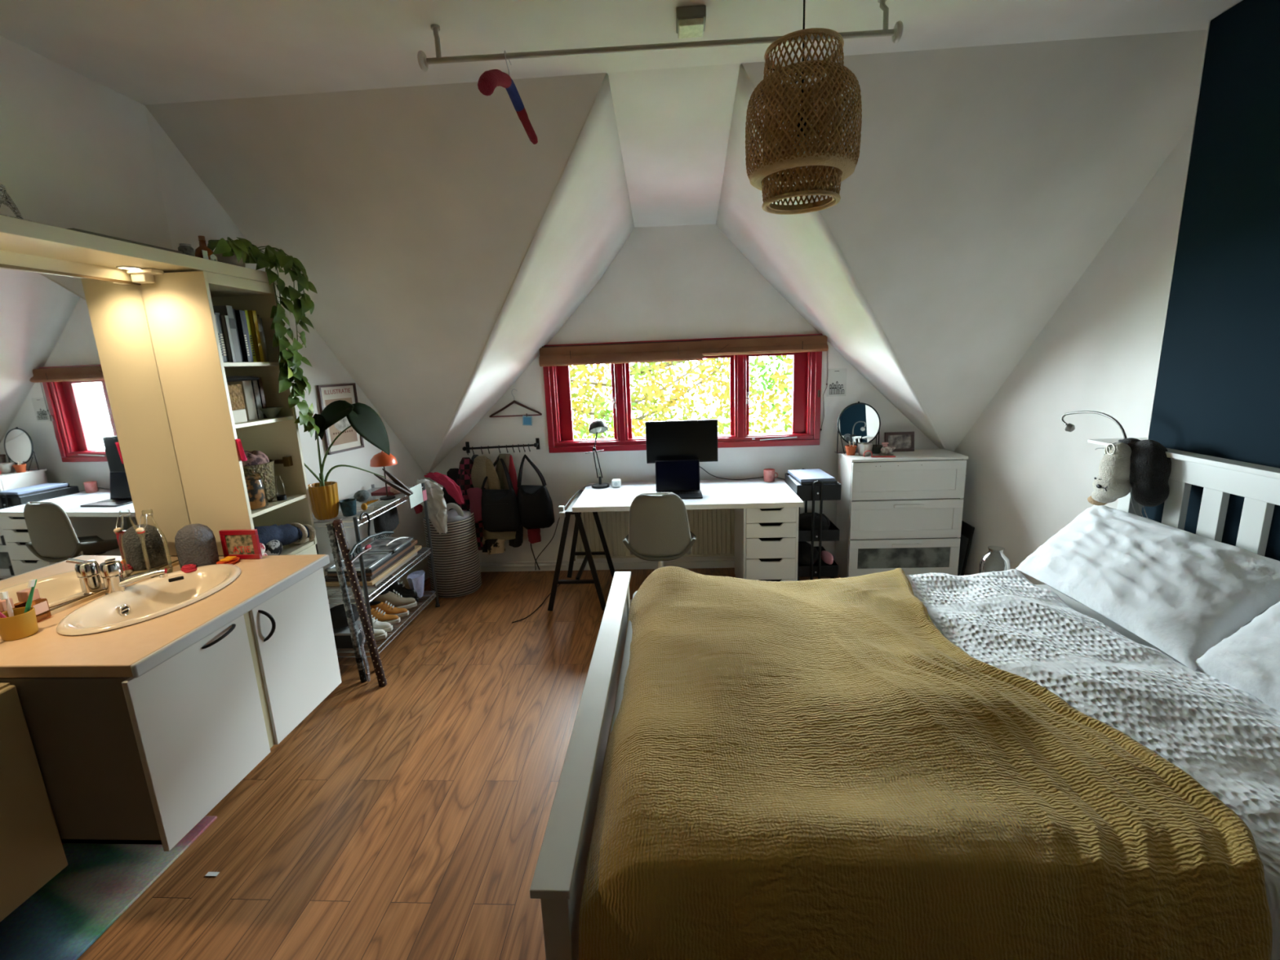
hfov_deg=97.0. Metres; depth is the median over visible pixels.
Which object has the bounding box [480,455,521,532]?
shoulder bag
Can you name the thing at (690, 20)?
ceiling detector
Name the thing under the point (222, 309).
book
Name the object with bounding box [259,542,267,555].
striped scarf
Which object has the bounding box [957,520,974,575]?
frame
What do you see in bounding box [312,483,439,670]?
wire shelf
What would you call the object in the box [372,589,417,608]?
sneaker
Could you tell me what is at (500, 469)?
dress
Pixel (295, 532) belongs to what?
towel
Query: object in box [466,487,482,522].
pink sleeve
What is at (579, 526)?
trestle
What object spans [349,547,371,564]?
strap
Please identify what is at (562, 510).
clamp
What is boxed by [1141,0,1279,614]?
wall
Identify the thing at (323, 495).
pot
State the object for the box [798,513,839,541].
tray
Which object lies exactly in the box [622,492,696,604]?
office chair
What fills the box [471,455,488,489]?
jumper
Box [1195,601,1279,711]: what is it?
pillow
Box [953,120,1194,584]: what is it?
wall
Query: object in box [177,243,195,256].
storage jar
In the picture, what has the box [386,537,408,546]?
hanger
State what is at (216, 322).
book
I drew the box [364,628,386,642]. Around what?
sneaker
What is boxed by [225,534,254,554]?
picture
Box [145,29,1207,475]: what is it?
sloped ceiling
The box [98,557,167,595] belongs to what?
mixer tap
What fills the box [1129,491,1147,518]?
charging cable
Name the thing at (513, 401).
wooden hanger
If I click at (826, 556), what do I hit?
slipper
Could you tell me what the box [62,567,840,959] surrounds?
floor
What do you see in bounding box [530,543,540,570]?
strap
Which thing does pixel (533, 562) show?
pipe
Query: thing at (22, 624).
tumbler
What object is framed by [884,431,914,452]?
photo frame
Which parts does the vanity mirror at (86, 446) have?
trim, trim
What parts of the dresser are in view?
frosted glass, drawer, drawer, inset panel, handle, drawer, inset panel, handle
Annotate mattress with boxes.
[609,584,1205,734]
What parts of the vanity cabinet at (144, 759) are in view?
door, handle, handle, door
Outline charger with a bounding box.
[611,479,621,487]
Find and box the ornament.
[0,183,31,221]
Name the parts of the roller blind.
head rail, pull cord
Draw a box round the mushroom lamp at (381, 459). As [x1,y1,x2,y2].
[369,450,397,500]
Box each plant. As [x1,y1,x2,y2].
[207,236,319,437]
[304,400,390,519]
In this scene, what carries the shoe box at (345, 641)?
on the wire shelf at (374, 505)
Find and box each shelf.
[0,214,277,284]
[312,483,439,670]
[1088,437,1147,449]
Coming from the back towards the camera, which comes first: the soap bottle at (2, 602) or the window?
the window
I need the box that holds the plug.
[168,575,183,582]
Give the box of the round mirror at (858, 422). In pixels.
[835,401,880,453]
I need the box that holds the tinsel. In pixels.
[357,623,370,681]
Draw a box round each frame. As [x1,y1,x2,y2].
[66,227,186,254]
[218,528,262,559]
[324,537,422,587]
[529,448,1279,959]
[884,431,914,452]
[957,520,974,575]
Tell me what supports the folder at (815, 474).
on the folder at (835, 482)
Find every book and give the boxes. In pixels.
[213,305,241,362]
[213,312,229,362]
[214,314,225,362]
[220,315,236,362]
[227,383,247,423]
[232,308,244,362]
[235,310,251,362]
[242,310,257,362]
[242,311,253,362]
[244,375,263,419]
[248,310,264,362]
[256,314,266,362]
[257,377,266,418]
[259,318,269,362]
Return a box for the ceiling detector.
[675,4,706,38]
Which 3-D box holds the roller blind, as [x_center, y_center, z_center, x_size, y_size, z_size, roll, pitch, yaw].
[0.331,-0.686,4.268,2.152,0.708,0.102,-2,12,4]
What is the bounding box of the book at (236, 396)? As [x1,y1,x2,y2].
[227,383,247,423]
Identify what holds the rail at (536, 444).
attached to the wall at (677, 282)
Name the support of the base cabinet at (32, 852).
attached to the wall at (77, 152)
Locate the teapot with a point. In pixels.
(886, 451)
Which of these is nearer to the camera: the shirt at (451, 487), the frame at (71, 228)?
the frame at (71, 228)
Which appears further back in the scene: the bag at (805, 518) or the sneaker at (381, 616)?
the bag at (805, 518)
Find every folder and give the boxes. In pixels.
[787,468,835,482]
[787,475,829,484]
[789,474,837,484]
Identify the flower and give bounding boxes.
[360,499,378,510]
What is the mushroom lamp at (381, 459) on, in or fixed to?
on the wire shelf at (374, 505)
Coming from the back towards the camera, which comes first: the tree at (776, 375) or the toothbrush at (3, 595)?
the tree at (776, 375)
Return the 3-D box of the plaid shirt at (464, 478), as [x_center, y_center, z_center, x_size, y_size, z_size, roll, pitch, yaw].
[-1.333,0.189,4.437,0.224,0.740,0.160,-2,12,4]
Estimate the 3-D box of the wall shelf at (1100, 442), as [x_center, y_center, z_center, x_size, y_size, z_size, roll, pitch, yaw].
[2.353,-0.165,2.690,0.337,0.042,0.181,-2,12,4]
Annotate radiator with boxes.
[573,508,734,560]
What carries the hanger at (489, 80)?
hanging from the rail at (896, 33)
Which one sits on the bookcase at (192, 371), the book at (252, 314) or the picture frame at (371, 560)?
the book at (252, 314)
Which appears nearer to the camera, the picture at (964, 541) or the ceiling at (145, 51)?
the ceiling at (145, 51)
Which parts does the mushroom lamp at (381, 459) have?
lamp shade, stem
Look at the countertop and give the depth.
1.87 m
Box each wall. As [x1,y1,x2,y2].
[0,35,429,608]
[426,223,939,564]
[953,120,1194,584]
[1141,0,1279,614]
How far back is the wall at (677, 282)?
4.26 m
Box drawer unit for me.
[734,506,799,581]
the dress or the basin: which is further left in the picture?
the basin
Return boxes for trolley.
[784,468,841,581]
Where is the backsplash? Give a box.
[0,561,179,635]
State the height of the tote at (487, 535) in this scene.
0.188 m
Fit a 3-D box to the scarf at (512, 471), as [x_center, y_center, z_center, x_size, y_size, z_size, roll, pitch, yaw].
[-0.978,0.001,4.365,0.065,0.391,0.033,-2,12,4]
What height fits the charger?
0.054 m
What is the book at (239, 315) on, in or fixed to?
on the bookcase at (192, 371)
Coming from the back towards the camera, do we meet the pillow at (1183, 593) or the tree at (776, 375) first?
the tree at (776, 375)
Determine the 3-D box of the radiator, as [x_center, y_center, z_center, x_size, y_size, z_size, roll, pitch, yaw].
[0.132,0.388,4.506,1.367,0.510,0.050,-2,12,4]
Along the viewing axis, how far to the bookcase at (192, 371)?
2.55 m
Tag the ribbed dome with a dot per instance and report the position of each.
(194, 544)
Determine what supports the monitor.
on the desk
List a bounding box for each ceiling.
[0,0,1242,105]
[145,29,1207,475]
[606,63,741,227]
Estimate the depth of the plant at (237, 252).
2.80 m
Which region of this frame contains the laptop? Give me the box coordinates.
[655,459,702,498]
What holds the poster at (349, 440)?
attached to the wall at (77, 152)
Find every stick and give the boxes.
[325,522,367,682]
[332,519,386,686]
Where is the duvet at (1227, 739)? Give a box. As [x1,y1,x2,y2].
[905,568,1279,959]
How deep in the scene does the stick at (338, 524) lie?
3.00 m
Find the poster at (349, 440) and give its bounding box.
[315,382,364,454]
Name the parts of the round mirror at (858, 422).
glass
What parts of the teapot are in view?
lid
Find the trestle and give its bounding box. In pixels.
[547,489,614,611]
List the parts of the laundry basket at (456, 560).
handle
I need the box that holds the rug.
[0,816,217,959]
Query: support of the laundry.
in the laundry basket at (456, 560)
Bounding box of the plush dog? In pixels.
[1087,437,1171,506]
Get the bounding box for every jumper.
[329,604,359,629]
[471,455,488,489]
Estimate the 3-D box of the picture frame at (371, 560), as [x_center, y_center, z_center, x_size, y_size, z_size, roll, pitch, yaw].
[-1.674,0.503,3.570,0.315,0.123,0.660,-2,12,4]
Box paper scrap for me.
[204,871,219,876]
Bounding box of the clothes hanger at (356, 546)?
[348,511,394,560]
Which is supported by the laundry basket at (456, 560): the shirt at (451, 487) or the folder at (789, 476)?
the shirt at (451, 487)
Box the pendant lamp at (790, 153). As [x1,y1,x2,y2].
[745,0,862,214]
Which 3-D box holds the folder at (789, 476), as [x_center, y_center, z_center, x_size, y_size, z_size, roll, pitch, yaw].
[1.212,0.006,4.019,0.251,0.021,0.341,-2,12,4]
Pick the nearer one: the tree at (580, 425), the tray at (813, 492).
the tray at (813, 492)
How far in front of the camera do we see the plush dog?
2.37 m
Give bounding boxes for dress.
[495,453,506,489]
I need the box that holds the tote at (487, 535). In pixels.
[482,527,515,539]
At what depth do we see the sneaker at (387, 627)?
3.43 m
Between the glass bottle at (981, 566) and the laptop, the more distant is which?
the laptop
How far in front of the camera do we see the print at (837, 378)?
4.24 m
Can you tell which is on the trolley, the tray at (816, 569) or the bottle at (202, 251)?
the tray at (816, 569)
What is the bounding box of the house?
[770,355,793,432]
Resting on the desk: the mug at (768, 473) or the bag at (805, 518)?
the mug at (768, 473)
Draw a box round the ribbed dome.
[174,523,218,568]
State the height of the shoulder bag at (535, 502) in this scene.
0.557 m
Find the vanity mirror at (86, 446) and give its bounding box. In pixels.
[0,263,190,617]
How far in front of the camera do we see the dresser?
4.02 m
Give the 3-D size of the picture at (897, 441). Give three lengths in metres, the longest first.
0.168 x 0.103 x 0.008 m
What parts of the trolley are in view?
post, post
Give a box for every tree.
[568,355,793,439]
[752,358,793,432]
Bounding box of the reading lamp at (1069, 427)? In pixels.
[1061,410,1126,441]
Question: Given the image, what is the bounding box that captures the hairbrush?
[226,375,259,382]
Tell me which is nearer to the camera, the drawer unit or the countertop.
the countertop
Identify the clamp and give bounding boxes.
[558,505,565,517]
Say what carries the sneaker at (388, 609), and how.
on the wire shelf at (374, 505)
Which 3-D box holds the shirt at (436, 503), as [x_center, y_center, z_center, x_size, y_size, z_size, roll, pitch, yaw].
[-1.477,0.183,4.028,0.229,0.398,0.110,-2,12,4]
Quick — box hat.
[353,489,369,502]
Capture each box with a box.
[24,598,51,622]
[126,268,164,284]
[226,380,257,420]
[333,632,366,648]
[370,486,395,496]
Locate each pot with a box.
[307,481,339,519]
[844,440,857,455]
[857,442,872,456]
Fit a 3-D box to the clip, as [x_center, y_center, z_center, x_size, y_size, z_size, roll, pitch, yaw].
[-1.502,0.375,3.129,0.024,0.036,0.060,-2,12,4]
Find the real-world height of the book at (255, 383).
0.210 m
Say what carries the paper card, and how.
hanging from the wire shelf at (374, 505)
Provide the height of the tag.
0.095 m
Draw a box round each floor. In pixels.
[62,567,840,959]
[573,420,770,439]
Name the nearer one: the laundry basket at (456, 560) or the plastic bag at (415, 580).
the plastic bag at (415, 580)
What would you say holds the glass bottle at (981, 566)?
on the stool
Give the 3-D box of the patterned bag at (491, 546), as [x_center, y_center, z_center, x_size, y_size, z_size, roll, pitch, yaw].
[-1.155,0.504,4.470,0.241,0.143,0.139,-2,12,4]
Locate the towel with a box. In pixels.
[253,522,315,546]
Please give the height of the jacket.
0.458 m
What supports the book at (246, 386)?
on the bookcase at (192, 371)
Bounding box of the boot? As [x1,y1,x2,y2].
[377,574,419,602]
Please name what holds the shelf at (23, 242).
attached to the wall at (77, 152)
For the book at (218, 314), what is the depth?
2.52 m
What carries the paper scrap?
on the floor at (406, 818)
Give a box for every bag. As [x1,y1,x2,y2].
[406,569,424,598]
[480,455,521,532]
[481,536,506,554]
[516,453,554,528]
[527,528,541,543]
[797,541,818,566]
[798,512,830,530]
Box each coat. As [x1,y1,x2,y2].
[442,468,460,511]
[485,458,501,489]
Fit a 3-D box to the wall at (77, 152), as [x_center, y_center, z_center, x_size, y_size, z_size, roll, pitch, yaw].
[-2.269,0.116,1.131,0.376,3.020,7.114,-1,12,6]
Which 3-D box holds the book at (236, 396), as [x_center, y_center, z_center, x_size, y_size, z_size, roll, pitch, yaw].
[-1.912,-0.345,2.586,0.146,0.175,0.106,-2,12,4]
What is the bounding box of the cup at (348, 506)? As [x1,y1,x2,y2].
[338,498,356,516]
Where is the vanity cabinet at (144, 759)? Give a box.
[0,567,341,851]
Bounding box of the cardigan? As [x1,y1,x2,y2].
[503,453,518,489]
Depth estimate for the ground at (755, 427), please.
53.97 m
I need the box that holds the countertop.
[0,554,329,677]
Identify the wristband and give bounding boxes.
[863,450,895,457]
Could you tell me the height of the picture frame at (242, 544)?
0.137 m
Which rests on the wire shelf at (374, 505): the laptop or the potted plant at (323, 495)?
the potted plant at (323, 495)
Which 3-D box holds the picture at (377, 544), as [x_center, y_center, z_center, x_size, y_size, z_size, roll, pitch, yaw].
[-1.656,0.425,3.686,0.220,0.007,0.240,-2,12,4]
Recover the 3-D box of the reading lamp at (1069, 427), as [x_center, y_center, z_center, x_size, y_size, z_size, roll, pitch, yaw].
[2.129,-0.258,2.660,0.044,0.129,0.411,-3,12,-2]
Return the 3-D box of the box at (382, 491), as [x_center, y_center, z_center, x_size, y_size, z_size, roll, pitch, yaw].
[-1.648,0.072,3.722,0.150,0.022,0.180,-2,12,4]
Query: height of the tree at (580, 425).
9.512 m
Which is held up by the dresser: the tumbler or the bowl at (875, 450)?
the bowl at (875, 450)
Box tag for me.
[522,413,532,425]
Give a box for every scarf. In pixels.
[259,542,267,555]
[508,454,517,496]
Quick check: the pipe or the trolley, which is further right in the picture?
the trolley
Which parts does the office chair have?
backrest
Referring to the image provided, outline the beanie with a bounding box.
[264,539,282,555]
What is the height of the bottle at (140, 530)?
0.288 m
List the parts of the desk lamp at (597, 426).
arm, arm, lamp shade, bulb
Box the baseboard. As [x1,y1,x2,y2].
[480,558,835,572]
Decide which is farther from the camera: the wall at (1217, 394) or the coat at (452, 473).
the coat at (452, 473)
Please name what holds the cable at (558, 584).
on the floor at (406, 818)
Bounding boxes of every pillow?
[1015,504,1279,671]
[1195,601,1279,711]
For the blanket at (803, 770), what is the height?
0.709 m
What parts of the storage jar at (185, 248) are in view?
lid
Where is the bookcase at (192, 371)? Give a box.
[139,271,319,556]
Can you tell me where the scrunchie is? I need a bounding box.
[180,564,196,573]
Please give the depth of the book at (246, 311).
2.69 m
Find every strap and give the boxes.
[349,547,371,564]
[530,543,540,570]
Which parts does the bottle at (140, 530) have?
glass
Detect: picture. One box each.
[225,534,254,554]
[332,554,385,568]
[361,538,408,550]
[888,434,911,448]
[957,533,968,575]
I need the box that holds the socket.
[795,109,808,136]
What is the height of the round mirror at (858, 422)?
0.379 m
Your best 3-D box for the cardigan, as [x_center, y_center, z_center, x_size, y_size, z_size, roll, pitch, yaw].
[-1.012,0.068,4.453,0.122,0.555,0.080,-2,12,4]
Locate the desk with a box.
[572,478,804,512]
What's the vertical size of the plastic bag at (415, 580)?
0.164 m
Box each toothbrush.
[0,591,13,617]
[0,612,6,617]
[24,579,37,613]
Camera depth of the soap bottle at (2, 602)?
1.89 m
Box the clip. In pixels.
[364,544,371,551]
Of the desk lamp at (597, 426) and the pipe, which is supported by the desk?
the desk lamp at (597, 426)
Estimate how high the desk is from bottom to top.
0.035 m
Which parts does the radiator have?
rail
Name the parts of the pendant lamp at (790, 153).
lamp shade, lamp shade, cord, lamp shade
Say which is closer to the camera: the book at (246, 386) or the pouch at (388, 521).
the book at (246, 386)
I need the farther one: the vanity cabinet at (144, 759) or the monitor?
the monitor
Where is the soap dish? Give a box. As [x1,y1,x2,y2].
[216,556,239,564]
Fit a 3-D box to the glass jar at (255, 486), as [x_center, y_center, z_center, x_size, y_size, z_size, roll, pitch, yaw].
[-1.867,0.045,2.705,0.136,0.190,0.136,-2,12,4]
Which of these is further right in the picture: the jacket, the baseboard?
the baseboard
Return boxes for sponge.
[219,555,236,561]
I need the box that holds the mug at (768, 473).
[763,468,777,482]
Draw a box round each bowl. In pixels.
[260,406,283,417]
[871,444,883,453]
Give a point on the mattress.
(1076, 606)
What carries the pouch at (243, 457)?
hanging from the bookcase at (192, 371)
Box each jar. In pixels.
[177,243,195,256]
[244,467,268,509]
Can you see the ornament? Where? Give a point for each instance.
(5, 198)
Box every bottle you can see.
[0,597,19,611]
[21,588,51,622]
[135,508,173,577]
[194,235,217,261]
[274,475,287,501]
[978,546,1010,573]
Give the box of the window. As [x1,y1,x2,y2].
[542,333,822,453]
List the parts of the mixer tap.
lever, spout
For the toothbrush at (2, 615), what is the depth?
1.84 m
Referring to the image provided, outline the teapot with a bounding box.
[878,442,895,455]
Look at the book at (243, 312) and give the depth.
2.66 m
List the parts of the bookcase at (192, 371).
panel, shelf, shelf, panel, shelf, shelf, door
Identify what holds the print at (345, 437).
attached to the poster at (349, 440)
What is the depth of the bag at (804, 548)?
4.03 m
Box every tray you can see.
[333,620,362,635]
[784,473,841,501]
[797,546,838,577]
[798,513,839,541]
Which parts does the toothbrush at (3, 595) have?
handle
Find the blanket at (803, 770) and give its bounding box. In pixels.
[578,565,1272,959]
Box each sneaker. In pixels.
[356,614,393,631]
[364,600,408,617]
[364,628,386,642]
[370,607,400,624]
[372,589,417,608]
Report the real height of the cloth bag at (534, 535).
0.141 m
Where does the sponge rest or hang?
on the soap dish
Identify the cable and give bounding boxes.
[511,584,559,622]
[534,484,591,569]
[699,466,785,479]
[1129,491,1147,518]
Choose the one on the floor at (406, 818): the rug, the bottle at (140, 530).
the rug
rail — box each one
[417,0,903,72]
[462,438,539,455]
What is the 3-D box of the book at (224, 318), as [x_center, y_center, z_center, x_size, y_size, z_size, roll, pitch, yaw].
[-1.924,-0.631,2.551,0.170,0.205,0.020,-2,12,4]
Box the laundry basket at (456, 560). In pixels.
[422,502,481,597]
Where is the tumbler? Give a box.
[0,606,38,640]
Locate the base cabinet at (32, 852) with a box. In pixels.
[0,682,67,921]
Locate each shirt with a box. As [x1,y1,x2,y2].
[416,478,448,533]
[424,471,464,504]
[457,457,484,550]
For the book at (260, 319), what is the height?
0.210 m
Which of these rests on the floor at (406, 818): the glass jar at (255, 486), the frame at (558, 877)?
the frame at (558, 877)
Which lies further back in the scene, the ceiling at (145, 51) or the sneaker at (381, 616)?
the sneaker at (381, 616)
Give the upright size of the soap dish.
0.014 m
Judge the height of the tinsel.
0.332 m
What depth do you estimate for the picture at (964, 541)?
4.10 m
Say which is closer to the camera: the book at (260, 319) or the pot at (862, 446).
the book at (260, 319)
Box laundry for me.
[447,509,471,520]
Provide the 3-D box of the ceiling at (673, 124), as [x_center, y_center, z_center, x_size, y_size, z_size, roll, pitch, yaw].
[0.199,-1.862,3.219,0.600,0.425,1.675,-2,12,4]
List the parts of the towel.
fleece trim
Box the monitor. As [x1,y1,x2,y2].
[644,419,718,463]
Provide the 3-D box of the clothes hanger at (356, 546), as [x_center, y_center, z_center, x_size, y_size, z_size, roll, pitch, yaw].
[-1.502,0.274,3.160,0.016,0.221,0.470,-2,12,4]
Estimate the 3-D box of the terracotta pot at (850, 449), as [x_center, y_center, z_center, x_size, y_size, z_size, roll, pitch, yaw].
[1.535,-0.233,4.125,0.080,0.100,0.080,-2,12,4]
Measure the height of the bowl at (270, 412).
0.050 m
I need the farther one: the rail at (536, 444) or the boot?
the rail at (536, 444)
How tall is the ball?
0.060 m
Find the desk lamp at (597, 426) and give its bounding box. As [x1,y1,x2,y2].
[585,418,608,488]
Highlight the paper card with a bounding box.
[408,483,426,508]
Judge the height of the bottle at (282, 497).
0.125 m
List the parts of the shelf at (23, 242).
bulb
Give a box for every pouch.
[235,439,247,461]
[373,500,399,534]
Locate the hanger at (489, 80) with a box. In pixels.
[477,50,537,144]
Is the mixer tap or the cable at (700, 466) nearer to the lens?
the mixer tap
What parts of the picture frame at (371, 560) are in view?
picture frame, picture frame, picture frame, picture frame, picture frame, picture frame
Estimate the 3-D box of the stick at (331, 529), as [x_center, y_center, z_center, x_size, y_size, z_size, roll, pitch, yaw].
[-1.569,0.667,3.038,0.099,0.903,0.040,1,12,15]
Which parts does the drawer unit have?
drawer, drawer, drawer, drawer, drawer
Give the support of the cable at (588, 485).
hanging from the desk
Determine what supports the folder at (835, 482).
on the folder at (789, 476)
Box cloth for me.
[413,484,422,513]
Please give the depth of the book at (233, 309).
2.61 m
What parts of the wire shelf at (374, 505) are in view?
post, post, post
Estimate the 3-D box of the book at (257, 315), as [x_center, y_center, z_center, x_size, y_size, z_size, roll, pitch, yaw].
[-1.921,-0.684,2.752,0.170,0.225,0.022,-2,12,4]
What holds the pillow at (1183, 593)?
on the duvet at (1227, 739)
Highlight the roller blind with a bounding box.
[538,334,828,431]
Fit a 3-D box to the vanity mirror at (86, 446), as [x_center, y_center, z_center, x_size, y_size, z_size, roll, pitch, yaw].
[-2.143,-0.142,2.044,0.012,1.206,0.980,-1,12,6]
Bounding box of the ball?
[390,486,400,493]
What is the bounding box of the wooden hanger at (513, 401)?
[489,388,542,417]
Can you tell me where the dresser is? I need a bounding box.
[835,448,968,577]
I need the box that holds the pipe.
[480,560,568,567]
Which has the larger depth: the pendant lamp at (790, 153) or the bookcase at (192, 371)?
the bookcase at (192, 371)
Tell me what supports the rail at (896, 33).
hanging from the ceiling at (145, 51)
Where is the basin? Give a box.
[56,564,240,635]
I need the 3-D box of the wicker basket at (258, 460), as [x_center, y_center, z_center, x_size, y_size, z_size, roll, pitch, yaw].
[-1.956,-0.017,2.830,0.240,0.265,0.240,-2,12,4]
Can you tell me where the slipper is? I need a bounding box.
[821,550,833,564]
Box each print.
[324,397,357,445]
[826,368,846,396]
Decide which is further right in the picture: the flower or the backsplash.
the flower
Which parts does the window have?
sash, handle, sash, handle, sash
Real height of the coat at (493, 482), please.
0.389 m
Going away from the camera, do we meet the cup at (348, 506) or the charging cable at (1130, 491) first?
the charging cable at (1130, 491)
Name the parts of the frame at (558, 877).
leg, footboard panel, leg, leg, headboard rail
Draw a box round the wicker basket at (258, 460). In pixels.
[241,450,275,502]
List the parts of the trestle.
leg, rail, leg, leg, leg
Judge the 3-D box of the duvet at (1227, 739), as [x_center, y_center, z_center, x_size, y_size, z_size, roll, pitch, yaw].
[0.891,0.741,1.936,1.823,0.424,1.793,-2,12,4]

